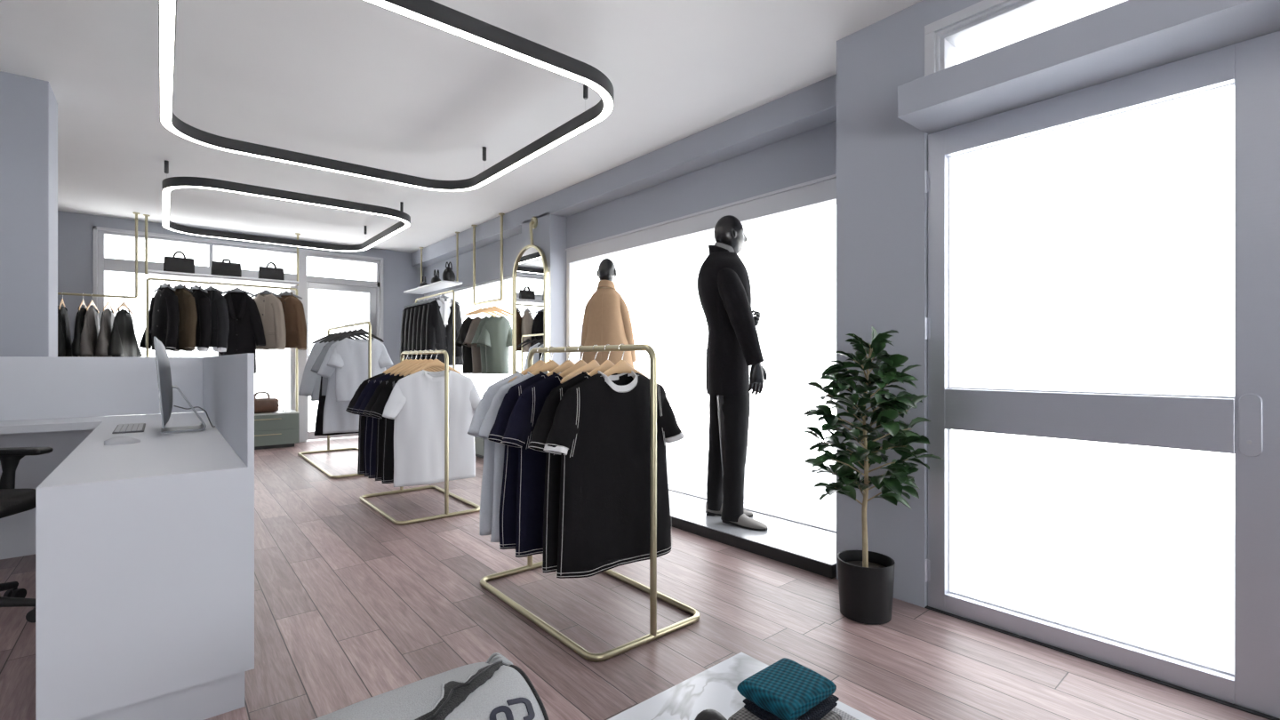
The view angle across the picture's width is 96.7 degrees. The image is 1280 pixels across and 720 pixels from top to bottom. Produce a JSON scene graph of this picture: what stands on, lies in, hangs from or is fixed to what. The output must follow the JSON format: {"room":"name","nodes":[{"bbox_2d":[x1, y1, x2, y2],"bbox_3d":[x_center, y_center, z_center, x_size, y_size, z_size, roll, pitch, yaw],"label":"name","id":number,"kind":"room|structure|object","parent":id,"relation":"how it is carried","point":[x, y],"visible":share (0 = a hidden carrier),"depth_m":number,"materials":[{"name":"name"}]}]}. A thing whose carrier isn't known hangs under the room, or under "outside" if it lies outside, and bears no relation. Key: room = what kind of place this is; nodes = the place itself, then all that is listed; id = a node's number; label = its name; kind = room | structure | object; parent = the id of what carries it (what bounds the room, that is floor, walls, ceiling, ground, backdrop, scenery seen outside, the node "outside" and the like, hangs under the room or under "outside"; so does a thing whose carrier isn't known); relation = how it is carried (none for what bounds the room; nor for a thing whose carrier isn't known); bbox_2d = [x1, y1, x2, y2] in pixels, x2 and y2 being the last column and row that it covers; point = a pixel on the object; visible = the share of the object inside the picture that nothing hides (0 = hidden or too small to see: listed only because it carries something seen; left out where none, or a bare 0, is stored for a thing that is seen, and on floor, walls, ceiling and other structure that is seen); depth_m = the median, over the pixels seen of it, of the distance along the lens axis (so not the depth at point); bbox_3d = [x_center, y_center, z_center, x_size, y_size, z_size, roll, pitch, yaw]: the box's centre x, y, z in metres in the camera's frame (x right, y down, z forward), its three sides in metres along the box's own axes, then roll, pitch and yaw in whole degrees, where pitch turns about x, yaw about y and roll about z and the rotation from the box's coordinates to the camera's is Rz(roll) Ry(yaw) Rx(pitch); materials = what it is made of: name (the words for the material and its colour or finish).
{"room":"clothing store","nodes":[
{"label":"clothing store","id":0,"kind":"room"},
{"bbox_2d":[0,71,57,421],"bbox_3d":[-3.978,-0.280,3.101,1.093,2.760,0.375,0,0,-40],"label":"pillar","id":1,"kind":"structure","parent":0,"point":[28,106],"depth_m":3.25,"materials":[{"name":"paint"}]},
{"bbox_2d":[57,305,71,356],"bbox_3d":[-6.018,-0.169,5.916,0.152,0.799,0.583,0,0,-38],"label":"blouse","id":2,"kind":"object","parent":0,"point":[64,339],"visible":0.56,"depth_m":5.82,"materials":[{"name":"black"}]},
{"bbox_2d":[71,307,86,356],"bbox_3d":[-5.896,-0.170,6.019,0.145,0.799,0.581,0,0,-34],"label":"blouse","id":3,"kind":"object","parent":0,"point":[80,315],"visible":0.42,"depth_m":5.84,"materials":[{"name":"black"}]},
{"bbox_2d":[163,250,194,272],"bbox_3d":[-5.312,-1.139,6.561,0.280,0.253,0.090,0,0,-40],"label":"handbag","id":4,"kind":"object","parent":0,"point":[173,264],"visible":0.98,"depth_m":6.53,"materials":[{"name":"black leather"}]},
{"bbox_2d":[210,258,241,277],"bbox_3d":[-4.974,-1.119,6.843,0.295,0.213,0.092,0,0,-40],"label":"handbag","id":5,"kind":"object","parent":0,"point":[228,268],"visible":0.96,"depth_m":6.81,"materials":[{"name":"black leather"}]},
{"bbox_2d":[57,210,423,418],"bbox_3d":[-5.799,-0.300,6.817,6.680,2.800,0.200,0,0,-40],"label":"wall","id":6,"kind":"structure","parent":0,"point":[75,230],"depth_m":6.59,"materials":[{"name":"paint"}]},
{"bbox_2d":[92,226,382,416],"bbox_3d":[-4.997,-0.355,7.422,3.085,2.310,0.145,0,0,-40],"label":"window","id":7,"kind":"structure","parent":6,"relation":"in","point":[100,264],"depth_m":6.79,"materials":[{"name":"paint"}]},
{"bbox_2d":[296,251,383,442],"bbox_3d":[-4.234,-0.205,8.060,1.095,2.610,0.148,0,0,-40],"label":"door","id":8,"kind":"structure","parent":6,"relation":"in","point":[374,289],"depth_m":7.91,"materials":[{"name":"paint"}]},
{"bbox_2d":[258,262,284,279],"bbox_3d":[-4.625,-1.125,7.137,0.270,0.226,0.090,0,0,-40],"label":"handbag","id":9,"kind":"object","parent":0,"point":[275,273],"visible":0.94,"depth_m":7.11,"materials":[{"name":"black leather"}]},
{"bbox_2d":[425,298,462,365],"bbox_3d":[-2.494,-0.369,7.256,0.502,0.848,0.232,0,0,-36],"label":"jacket","id":10,"kind":"object","parent":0,"point":[438,336],"visible":0.74,"depth_m":7.16,"materials":[{"name":"black fabric"}]},
{"bbox_2d":[455,316,473,373],"bbox_3d":[-1.936,-0.183,6.627,0.171,0.657,0.481,0,0,42],"label":"blouse","id":11,"kind":"object","parent":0,"point":[467,352],"visible":0.35,"depth_m":6.54,"materials":[{"name":"black"}]},
{"bbox_2d":[463,316,482,373],"bbox_3d":[-1.816,-0.183,6.567,0.485,0.657,0.150,0,0,-44],"label":"t-shirt","id":12,"kind":"object","parent":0,"point":[476,350],"visible":0.32,"depth_m":6.48,"materials":[{"name":"grey"}]},
{"bbox_2d":[0,0,1127,252],"bbox_3d":[-2.079,-1.697,2.400,6.700,0.206,11.750,0,0,-40],"label":"ceiling","id":13,"kind":"structure","parent":0,"point":[357,82],"depth_m":3.37,"materials":[{"name":"paint"}]},
{"bbox_2d":[57,212,140,298],"bbox_3d":[-6.155,-1.163,5.801,1.588,0.951,0.060,0,0,-40],"label":"hanging rail","id":14,"kind":"object","parent":13,"relation":"hanging from","point":[135,213],"visible":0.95,"depth_m":6.28,"materials":[{"name":"gold metal"}]},
{"bbox_2d":[86,293,99,312],"bbox_3d":[-5.838,-0.619,6.066,0.017,0.194,0.390,0,0,-30],"label":"clothes hanger","id":15,"kind":"object","parent":14,"relation":"hanging from","point":[92,302],"visible":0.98,"depth_m":6.06,"materials":[{"name":"beige wood"}]},
{"bbox_2d":[77,307,99,357],"bbox_3d":[-5.837,-0.169,6.067,0.142,0.799,0.593,0,0,-30],"label":"blouse","id":16,"kind":"object","parent":15,"relation":"hanging from","point":[91,329],"visible":0.62,"depth_m":5.92,"materials":[{"name":"grey"}]},
{"bbox_2d":[103,294,114,313],"bbox_3d":[-5.742,-0.619,6.147,0.017,0.194,0.390,0,0,-30],"label":"clothes hanger","id":17,"kind":"object","parent":14,"relation":"hanging from","point":[108,302],"visible":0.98,"depth_m":6.14,"materials":[{"name":"beige wood"}]},
{"bbox_2d":[94,308,114,357],"bbox_3d":[-5.745,-0.169,6.145,0.154,0.799,0.599,0,0,-30],"label":"blouse","id":18,"kind":"object","parent":17,"relation":"hanging from","point":[108,316],"visible":0.53,"depth_m":5.98,"materials":[{"name":"grey"}]},
{"bbox_2d":[115,295,133,314],"bbox_3d":[-5.646,-0.619,6.227,0.017,0.194,0.390,0,0,-22],"label":"clothes hanger","id":19,"kind":"object","parent":14,"relation":"hanging from","point":[123,304],"visible":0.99,"depth_m":6.22,"materials":[{"name":"beige wood"}]},
{"bbox_2d":[106,308,142,357],"bbox_3d":[-5.646,-0.169,6.227,0.162,0.799,0.602,0,0,-22],"label":"blouse","id":20,"kind":"object","parent":19,"relation":"hanging from","point":[123,342],"visible":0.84,"depth_m":6.14,"materials":[{"name":"black"}]},
{"bbox_2d":[161,160,410,251],"bbox_3d":[-3.563,-1.495,5.730,1.913,0.280,2.240,0,0,-40],"label":"ring light","id":21,"kind":"object","parent":13,"relation":"hanging from","point":[169,184],"visible":1,"depth_m":5.18,"materials":[{"name":"black metal"}]},
{"bbox_2d":[158,0,614,191],"bbox_3d":[-1.456,-1.486,3.203,1.913,0.269,2.280,0,0,-40],"label":"ring light","id":22,"kind":"object","parent":13,"relation":"hanging from","point":[429,12],"visible":1,"depth_m":2.91,"materials":[{"name":"black metal"}]},
{"bbox_2d":[471,212,504,304],"bbox_3d":[-1.761,-1.149,6.564,0.064,0.964,0.784,0,0,-40],"label":"hanging rail","id":23,"kind":"object","parent":13,"relation":"hanging from","point":[501,214],"visible":1,"depth_m":6.44,"materials":[{"name":"gold metal"}]},
{"bbox_2d":[472,303,508,316],"bbox_3d":[-1.708,-0.608,6.501,0.430,0.181,0.017,0,0,-34],"label":"clothes hanger","id":24,"kind":"object","parent":23,"relation":"hanging from","point":[500,312],"visible":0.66,"depth_m":6.52,"materials":[{"name":"brown wood"}]},
{"bbox_2d":[471,316,497,373],"bbox_3d":[-1.693,-0.183,6.504,0.482,0.657,0.149,0,0,-34],"label":"blouse","id":25,"kind":"object","parent":24,"relation":"hanging from","point":[481,324],"visible":0.19,"depth_m":6.41,"materials":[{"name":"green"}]},
{"bbox_2d":[475,304,511,315],"bbox_3d":[-1.638,-0.608,6.416,0.430,0.181,0.017,0,0,-28],"label":"clothes hanger","id":26,"kind":"object","parent":23,"relation":"hanging from","point":[494,308],"visible":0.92,"depth_m":6.42,"materials":[{"name":"brown wood"}]},
{"bbox_2d":[476,315,511,374],"bbox_3d":[-1.606,-0.183,6.428,0.481,0.657,0.154,0,0,-28],"label":"blouse","id":27,"kind":"object","parent":26,"relation":"hanging from","point":[496,333],"visible":0.95,"depth_m":6.38,"materials":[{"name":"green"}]},
{"bbox_2d":[411,73,836,267],"bbox_3d":[-0.979,-1.542,5.973,0.380,0.215,7.290,0,0,-40],"label":"beam","id":28,"kind":"structure","parent":13,"relation":"attached to","point":[813,106],"depth_m":4.24,"materials":[{"name":"paint"}]},
{"bbox_2d":[0,435,1269,719],"bbox_3d":[-2.087,1.130,2.394,6.680,0.060,11.750,0,0,-40],"label":"floor","id":29,"kind":"structure","parent":0,"point":[353,604],"depth_m":2.33,"materials":[{"name":"brown wood"}]},
{"bbox_2d":[0,447,53,623],"bbox_3d":[-2.864,0.550,2.303,0.714,1.100,0.655,0,0,-10],"label":"office chair","id":30,"kind":"object","parent":29,"relation":"on","point":[12,500],"visible":0.81,"depth_m":2.52,"materials":[{"name":"black fabric"}]},
{"bbox_2d":[0,352,254,719],"bbox_3d":[-2.975,0.538,2.007,2.422,1.124,2.570,0,0,-40],"label":"reception desk","id":31,"kind":"object","parent":29,"relation":"on","point":[143,550],"visible":0.97,"depth_m":1.72,"materials":[{"name":"laminate"}]},
{"bbox_2d":[0,411,254,503],"bbox_3d":[-2.969,0.355,2.000,2.422,0.040,2.550,0,0,-40],"label":"countertop","id":32,"kind":"structure","parent":31,"relation":"on","point":[178,460],"depth_m":1.94,"materials":[{"name":"laminate"}]},
{"bbox_2d":[112,423,145,433],"bbox_3d":[-2.504,0.329,2.794,0.110,0.012,0.400,0,0,-40],"label":"keyboard","id":33,"kind":"object","parent":31,"relation":"on","point":[132,428],"visible":1,"depth_m":2.74,"materials":[{"name":"grey plastic"}]},
{"bbox_2d":[153,336,215,433],"bbox_3d":[-2.203,0.115,2.760,0.232,0.440,0.600,0,0,-40],"label":"desktop computer","id":34,"kind":"object","parent":31,"relation":"on","point":[165,387],"visible":1,"depth_m":2.52,"materials":[{"name":"silver metal"}]},
{"bbox_2d":[254,409,299,449],"bbox_3d":[-5.071,0.877,6.957,1.521,0.445,0.422,0,0,-40],"label":"base cabinet","id":35,"kind":"object","parent":29,"relation":"on","point":[280,428],"visible":0.25,"depth_m":7.15,"materials":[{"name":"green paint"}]},
{"bbox_2d":[153,279,175,292],"bbox_3d":[-5.449,-0.870,6.522,0.400,0.156,0.017,0,0,22],"label":"clothes hanger","id":36,"kind":"object","parent":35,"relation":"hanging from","point":[164,284],"visible":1,"depth_m":6.52,"materials":[{"name":"silver metal"}]},
{"bbox_2d":[139,283,179,350],"bbox_3d":[-5.459,-0.502,6.501,0.573,0.755,0.204,0,0,22],"label":"jacket","id":37,"kind":"object","parent":36,"relation":"hanging from","point":[164,308],"visible":0.95,"depth_m":6.45,"materials":[{"name":"black fabric"}]},
{"bbox_2d":[175,279,192,292],"bbox_3d":[-5.346,-0.870,6.609,0.400,0.156,0.017,0,0,15],"label":"clothes hanger","id":38,"kind":"object","parent":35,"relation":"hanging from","point":[180,286],"visible":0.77,"depth_m":6.60,"materials":[{"name":"silver metal"}]},
{"bbox_2d":[172,285,197,350],"bbox_3d":[-5.350,-0.502,6.594,0.569,0.755,0.187,0,0,15],"label":"jacket","id":39,"kind":"object","parent":38,"relation":"hanging from","point":[187,302],"visible":0.57,"depth_m":6.52,"materials":[{"name":"brown fabric"}]},
{"bbox_2d":[191,280,207,293],"bbox_3d":[-5.235,-0.870,6.702,0.400,0.156,0.018,0,0,18],"label":"clothes hanger","id":40,"kind":"object","parent":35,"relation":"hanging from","point":[196,287],"visible":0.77,"depth_m":6.69,"materials":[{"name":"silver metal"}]},
{"bbox_2d":[170,286,211,351],"bbox_3d":[-5.240,-0.492,6.683,0.570,0.775,0.200,0,0,18],"label":"jacket","id":41,"kind":"object","parent":40,"relation":"hanging from","point":[203,303],"visible":0.54,"depth_m":6.60,"materials":[{"name":"black fabric"}]},
{"bbox_2d":[205,282,224,294],"bbox_3d":[-5.127,-0.870,6.792,0.400,0.156,0.017,0,0,10],"label":"clothes hanger","id":42,"kind":"object","parent":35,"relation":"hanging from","point":[211,287],"visible":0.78,"depth_m":6.78,"materials":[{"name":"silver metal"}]},
{"bbox_2d":[183,288,229,351],"bbox_3d":[-5.130,-0.484,6.771,0.570,0.758,0.196,0,0,10],"label":"jacket","id":43,"kind":"object","parent":42,"relation":"hanging from","point":[219,308],"visible":0.49,"depth_m":6.72,"materials":[{"name":"black fabric"}]},
{"bbox_2d":[143,214,300,411],"bbox_3d":[-5.004,-0.493,6.893,1.535,2.292,0.326,0,0,-40],"label":"shelf","id":44,"kind":"object","parent":35,"relation":"on","point":[152,273],"visible":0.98,"depth_m":6.70,"materials":[{"name":"gold metal"}]},
{"bbox_2d":[221,287,256,296],"bbox_3d":[-4.926,-0.870,6.960,0.400,0.156,0.017,0,0,-30],"label":"clothes hanger","id":45,"kind":"object","parent":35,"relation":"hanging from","point":[236,290],"visible":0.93,"depth_m":6.96,"materials":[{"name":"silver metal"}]},
{"bbox_2d":[218,289,265,373],"bbox_3d":[-4.918,-0.354,6.945,0.596,1.018,0.179,0,0,-30],"label":"coat","id":46,"kind":"object","parent":45,"relation":"hanging from","point":[246,331],"visible":0.69,"depth_m":6.96,"materials":[{"name":"black fabric"}]},
{"bbox_2d":[250,285,281,297],"bbox_3d":[-4.702,-0.870,7.149,0.400,0.156,0.017,0,0,2],"label":"clothes hanger","id":47,"kind":"object","parent":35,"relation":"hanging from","point":[266,292],"visible":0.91,"depth_m":7.15,"materials":[{"name":"silver metal"}]},
{"bbox_2d":[253,292,286,349],"bbox_3d":[-4.701,-0.501,7.131,0.572,0.725,0.207,0,0,2],"label":"jacket","id":48,"kind":"object","parent":47,"relation":"hanging from","point":[269,307],"visible":0.66,"depth_m":7.09,"materials":[{"name":"brown fabric"}]},
{"bbox_2d":[254,392,287,413],"bbox_3d":[-4.719,0.522,7.189,0.442,0.265,0.200,0,0,-40],"label":"holdall","id":49,"kind":"object","parent":35,"relation":"on","point":[263,404],"visible":0.88,"depth_m":7.12,"materials":[{"name":"brown leather"}]},
{"bbox_2d":[276,287,302,299],"bbox_3d":[-4.533,-0.870,7.290,0.400,0.156,0.017,0,0,-4],"label":"clothes hanger","id":50,"kind":"object","parent":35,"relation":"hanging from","point":[286,292],"visible":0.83,"depth_m":7.29,"materials":[{"name":"silver metal"}]},
{"bbox_2d":[265,292,306,350],"bbox_3d":[-4.532,-0.509,7.269,0.570,0.741,0.206,0,0,-4],"label":"jacket","id":51,"kind":"object","parent":50,"relation":"hanging from","point":[292,307],"visible":0.59,"depth_m":7.24,"materials":[{"name":"brown fabric"}]},
{"bbox_2d":[297,320,371,478],"bbox_3d":[-3.191,0.355,6.186,0.654,1.490,1.819,0,0,-40],"label":"clothes rack","id":52,"kind":"object","parent":29,"relation":"on","point":[328,474],"visible":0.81,"depth_m":5.67,"materials":[{"name":"gold metal"}]},
{"bbox_2d":[314,376,358,435],"bbox_3d":[-3.260,0.290,6.239,0.538,1.019,0.106,0,0,-44],"label":"dress","id":53,"kind":"object","parent":52,"relation":"in","point":[319,419],"visible":0.12,"depth_m":6.08,"materials":[{"name":"black fabric"}]},
{"bbox_2d":[319,326,354,343],"bbox_3d":[-3.374,-0.294,6.409,0.420,0.199,0.017,0,0,-37],"label":"clothes hanger","id":54,"kind":"object","parent":52,"relation":"hanging from","point":[324,340],"visible":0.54,"depth_m":6.36,"materials":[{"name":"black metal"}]},
{"bbox_2d":[298,339,328,400],"bbox_3d":[-3.404,0.090,6.399,0.763,0.700,0.151,0,0,-40],"label":"sweater","id":55,"kind":"object","parent":54,"relation":"hanging from","point":[310,381],"visible":0.24,"depth_m":6.22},
{"bbox_2d":[328,324,367,342],"bbox_3d":[-3.091,-0.294,6.072,0.420,0.199,0.017,0,0,-38],"label":"clothes hanger","id":56,"kind":"object","parent":52,"relation":"hanging from","point":[359,336],"visible":0.67,"depth_m":6.05,"materials":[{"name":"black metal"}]},
{"bbox_2d":[310,338,359,395],"bbox_3d":[-3.103,0.061,6.054,0.710,0.598,0.123,0,0,-40],"label":"shirt","id":57,"kind":"object","parent":56,"relation":"hanging from","point":[316,367],"visible":0.1,"depth_m":5.91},
{"bbox_2d":[333,322,372,341],"bbox_3d":[-2.949,-0.294,5.903,0.420,0.199,0.017,0,0,-43],"label":"clothes hanger","id":58,"kind":"object","parent":52,"relation":"hanging from","point":[364,335],"visible":0.56,"depth_m":5.87,"materials":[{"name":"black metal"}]},
{"bbox_2d":[317,339,386,433],"bbox_3d":[-2.968,0.251,5.895,0.666,0.958,0.127,0,0,-40],"label":"dress","id":59,"kind":"object","parent":58,"relation":"hanging from","point":[336,419],"visible":0.26,"depth_m":5.75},
{"bbox_2d":[338,321,383,342],"bbox_3d":[-2.808,-0.294,5.735,0.420,0.199,0.017,0,0,-40],"label":"clothes hanger","id":60,"kind":"object","parent":52,"relation":"hanging from","point":[361,331],"visible":0.85,"depth_m":5.72,"materials":[{"name":"black plastic"}]},
{"bbox_2d":[326,337,392,401],"bbox_3d":[-2.805,0.085,5.715,0.621,0.630,0.113,0,0,-40],"label":"shirt","id":61,"kind":"object","parent":60,"relation":"hanging from","point":[348,357],"visible":0.81,"depth_m":5.64,"materials":[{"name":"fabric"}]},
{"bbox_2d":[359,350,479,525],"bbox_3d":[-1.697,0.511,4.356,0.619,1.178,1.004,0,0,-40],"label":"clothes rack","id":62,"kind":"object","parent":29,"relation":"on","point":[447,493],"visible":0.92,"depth_m":4.00,"materials":[{"name":"gold metal"}]},
{"bbox_2d":[345,372,385,474],"bbox_3d":[-1.934,0.479,4.517,0.736,0.773,0.122,0,0,-40],"label":"t-shirt","id":63,"kind":"object","parent":62,"relation":"in","point":[362,419],"visible":0.22,"depth_m":4.34,"materials":[{"name":"black"}]},
{"bbox_2d":[357,373,398,478],"bbox_3d":[-1.773,0.479,4.362,0.738,0.773,0.135,0,0,-40],"label":"t-shirt","id":64,"kind":"object","parent":62,"relation":"in","point":[373,421],"visible":0.09,"depth_m":4.19,"materials":[{"name":"black"}]},
{"bbox_2d":[351,372,410,476],"bbox_3d":[-1.855,0.479,4.441,0.737,0.773,0.136,0,0,-40],"label":"t-shirt","id":65,"kind":"object","parent":62,"relation":"in","point":[367,428],"visible":0.16,"depth_m":4.26,"materials":[{"name":"black"}]},
{"bbox_2d":[363,374,403,480],"bbox_3d":[-1.693,0.479,4.286,0.736,0.773,0.130,0,0,-41],"label":"t-shirt","id":66,"kind":"object","parent":62,"relation":"in","point":[380,421],"visible":0.12,"depth_m":4.11,"materials":[{"name":"black"}]},
{"bbox_2d":[368,374,409,483],"bbox_3d":[-1.608,0.479,4.207,0.731,0.773,0.126,0,0,-40],"label":"t-shirt","id":67,"kind":"object","parent":62,"relation":"in","point":[377,410],"visible":0.18,"depth_m":4.02,"materials":[{"name":"black"}]},
{"bbox_2d":[382,369,480,487],"bbox_3d":[-1.480,0.469,4.137,0.754,0.818,0.126,0,0,-40],"label":"t-shirt","id":68,"kind":"object","parent":62,"relation":"in","point":[415,403],"visible":0.91,"depth_m":4.08,"materials":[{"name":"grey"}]},
{"bbox_2d":[312,652,549,719],"bbox_3d":[-0.589,0.903,1.119,0.813,0.395,0.394,0,0,-40],"label":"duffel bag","id":69,"kind":"object","parent":29,"relation":"on","point":[495,688],"visible":1,"depth_m":1.23,"materials":[{"name":"grey fabric"}]},
{"bbox_2d":[474,436,484,458],"bbox_3d":[-2.358,0.890,7.307,0.385,0.420,2.373,0,0,-40],"label":"base cabinet","id":70,"kind":"object","parent":29,"relation":"on","point":[479,443],"visible":0.02,"depth_m":6.39,"materials":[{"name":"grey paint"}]},
{"bbox_2d":[403,232,462,368],"bbox_3d":[-2.781,-0.480,7.612,0.265,2.317,1.522,0,0,-40],"label":"shelf","id":71,"kind":"object","parent":70,"relation":"on","point":[441,284],"visible":0.88,"depth_m":7.22,"materials":[{"name":"gold metal"}]},
{"label":"clothes hanger","id":72,"kind":"object","parent":70,"relation":"hanging from","visible":0},
{"bbox_2d":[420,302,429,359],"bbox_3d":[-2.596,-0.369,7.377,0.501,0.848,0.243,0,0,-30],"label":"jacket","id":73,"kind":"object","parent":72,"relation":"hanging from","point":[425,307],"visible":0.1,"depth_m":7.24,"materials":[{"name":"black fabric"}]},
{"bbox_2d":[480,344,700,661],"bbox_3d":[-0.266,0.516,2.619,0.589,1.168,1.009,0,0,-40],"label":"clothes rack","id":74,"kind":"object","parent":29,"relation":"on","point":[654,634],"visible":0.87,"depth_m":2.24,"materials":[{"name":"gold metal"}]},
{"bbox_2d":[467,370,548,535],"bbox_3d":[-0.537,0.439,2.885,0.702,0.778,0.121,0,0,-40],"label":"t-shirt","id":75,"kind":"object","parent":74,"relation":"in","point":[486,502],"visible":0.16,"depth_m":2.71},
{"bbox_2d":[487,371,547,549],"bbox_3d":[-0.388,0.439,2.676,0.695,0.783,0.142,0,0,-40],"label":"t-shirt","id":76,"kind":"object","parent":74,"relation":"in","point":[508,506],"visible":0.18,"depth_m":2.51,"materials":[{"name":"black"}]},
{"bbox_2d":[478,371,559,542],"bbox_3d":[-0.467,0.441,2.801,0.700,0.778,0.131,0,0,-40],"label":"t-shirt","id":77,"kind":"object","parent":74,"relation":"in","point":[487,424],"visible":0.16,"depth_m":2.62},
{"bbox_2d":[500,371,587,557],"bbox_3d":[-0.308,0.441,2.589,0.699,0.783,0.123,0,0,-40],"label":"t-shirt","id":78,"kind":"object","parent":74,"relation":"in","point":[524,415],"visible":0.27,"depth_m":2.43,"materials":[{"name":"black"}]},
{"bbox_2d":[528,371,620,573],"bbox_3d":[-0.164,0.442,2.433,0.694,0.793,0.134,0,0,-40],"label":"t-shirt","id":79,"kind":"object","parent":74,"relation":"in","point":[542,428],"visible":0.19,"depth_m":2.26,"materials":[{"name":"black"}]},
{"bbox_2d":[560,344,603,383],"bbox_3d":[-0.211,0.037,2.523,0.017,0.220,0.388,0,0,39],"label":"clothes hanger","id":80,"kind":"object","parent":74,"relation":"hanging from","point":[593,364],"visible":0.59,"depth_m":2.48,"materials":[{"name":"beige wood"}]},
{"bbox_2d":[543,370,685,578],"bbox_3d":[-0.089,0.439,2.358,0.682,0.798,0.130,0,0,-38],"label":"t-shirt","id":81,"kind":"object","parent":74,"relation":"in","point":[600,429],"visible":0.94,"depth_m":2.29,"materials":[{"name":"black"}]},
{"bbox_2d":[603,344,648,378],"bbox_3d":[-0.074,0.025,2.396,0.390,0.194,0.017,0,0,-40],"label":"clothes hanger","id":82,"kind":"object","parent":74,"relation":"hanging from","point":[621,366],"visible":0.56,"depth_m":2.39,"materials":[{"name":"beige wood"}]},
{"bbox_2d":[607,652,876,719],"bbox_3d":[0.263,1.025,1.475,0.600,0.150,0.500,0,0,-40],"label":"display table","id":83,"kind":"object","parent":29,"relation":"on","point":[715,687],"visible":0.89,"depth_m":1.61,"materials":[{"name":"stone"}]},
{"bbox_2d":[694,709,727,719],"bbox_3d":[0.237,0.885,1.257,0.098,0.115,0.310,0,0,-38],"label":"loafer","id":84,"kind":"object","parent":83,"relation":"on","point":[707,714],"visible":1,"depth_m":1.34,"materials":[{"name":"black leather"}]},
{"bbox_2d":[832,706,858,719],"bbox_3d":[0.453,0.928,1.406,0.229,0.044,0.229,0,0,-36],"label":"folded knit","id":85,"kind":"object","parent":83,"relation":"on","point":[844,716],"visible":0.23,"depth_m":1.46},
{"bbox_2d":[728,706,841,719],"bbox_3d":[0.355,0.886,1.389,0.198,0.040,0.209,0,0,44],"label":"folded knit","id":86,"kind":"object","parent":85,"relation":"on","point":[743,714],"visible":0.14,"depth_m":1.39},
{"bbox_2d":[742,694,839,719],"bbox_3d":[0.375,0.853,1.419,0.190,0.026,0.158,0,0,-43],"label":"folded knit","id":87,"kind":"object","parent":86,"relation":"on","point":[818,712],"visible":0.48,"depth_m":1.38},
{"bbox_2d":[736,657,836,719],"bbox_3d":[0.367,0.817,1.422,0.197,0.046,0.156,0,0,-40],"label":"folded knit","id":88,"kind":"object","parent":87,"relation":"on","point":[787,689],"visible":1,"depth_m":1.39,"materials":[{"name":"fabric"}]},
{"bbox_2d":[668,490,836,578],"bbox_3d":[0.122,1.065,4.263,0.498,0.070,3.225,0,0,-40],"label":"display platform","id":89,"kind":"object","parent":29,"relation":"on","point":[809,548],"visible":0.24,"depth_m":3.37,"materials":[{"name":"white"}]},
{"bbox_2d":[580,258,635,373],"bbox_3d":[-0.265,0.100,4.676,0.472,1.861,0.431,0,0,12],"label":"mannequin","id":90,"kind":"object","parent":89,"relation":"on","point":[606,318],"visible":0.48,"depth_m":4.53},
{"bbox_2d":[696,215,767,530],"bbox_3d":[0.585,0.042,3.703,0.421,1.976,0.637,0,0,5],"label":"mannequin","id":91,"kind":"object","parent":89,"relation":"on","point":[724,283],"visible":1,"depth_m":3.54},
{"bbox_2d":[800,325,943,624],"bbox_3d":[0.953,0.471,2.450,0.543,1.258,0.595,0,0,-40],"label":"potted plant","id":92,"kind":"object","parent":29,"relation":"on","point":[866,579],"visible":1,"depth_m":2.40,"materials":[{"name":"green plant"}]},
{"bbox_2d":[424,0,1279,607],"bbox_3d":[0.276,-0.275,4.245,0.680,2.750,11.550,0,0,-40],"label":"wall","id":93,"kind":"structure","parent":0,"point":[879,160],"depth_m":2.75,"materials":[{"name":"paint"}]},
{"bbox_2d":[443,275,511,367],"bbox_3d":[-1.924,-0.170,7.194,0.100,1.640,2.705,0,0,-40],"label":"window","id":94,"kind":"structure","parent":93,"relation":"in","point":[508,278],"depth_m":7.28,"materials":[{"name":"paint"}]},
{"bbox_2d":[512,216,548,374],"bbox_3d":[-1.100,-0.307,5.761,0.080,2.315,0.670,0,0,-40],"label":"arched mirror","id":95,"kind":"object","parent":93,"relation":"attached to","point":[530,276],"visible":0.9,"depth_m":5.75,"materials":[{"name":"gold metal"}]},
{"bbox_2d":[514,247,543,373],"bbox_3d":[-1.112,-0.160,5.751,0.014,1.976,0.626,0,0,-40],"label":"mirror glass","id":96,"kind":"object","parent":95,"relation":"attached to","point":[529,263],"depth_m":5.76,"materials":[{"name":"silver mirror"}]},
{"bbox_2d":[565,173,836,533],"bbox_3d":[0.351,-0.037,4.459,0.130,2.155,3.260,0,0,-40],"label":"window","id":97,"kind":"structure","parent":93,"relation":"in","point":[821,192],"depth_m":4.29,"materials":[{"name":"paint"}]},
{"bbox_2d":[924,0,1078,76],"bbox_3d":[1.995,-1.320,1.789,0.164,0.340,2.076,0,0,-40],"label":"window","id":98,"kind":"structure","parent":93,"relation":"in","point":[985,18],"depth_m":2.43,"materials":[{"name":"paint"}]},
{"bbox_2d":[897,0,1279,132],"bbox_3d":[1.838,-1.080,1.657,0.253,0.130,2.076,0,0,-40],"label":"cover","id":99,"kind":"object","parent":93,"relation":"attached to","point":[1128,36],"visible":1,"depth_m":1.95,"materials":[{"name":"paint"}]},
{"bbox_2d":[924,30,1279,719],"bbox_3d":[1.715,0.040,2.141,0.180,2.120,1.196,0,0,-40],"label":"door","id":100,"kind":"structure","parent":93,"relation":"in","point":[1246,424],"depth_m":1.92,"materials":[{"name":"silver metal"}]},
{"label":"outside","id":101,"kind":"structure","parent":0,"visible":0},
{"bbox_2d":[120,381,1234,671],"bbox_3d":[0.493,1.175,5.635,36.000,0.090,36.000,0,0,-40],"label":"ground","id":102,"kind":"structure","parent":101,"point":[1135,544],"depth_m":4.29,"materials":[{"name":"white"}]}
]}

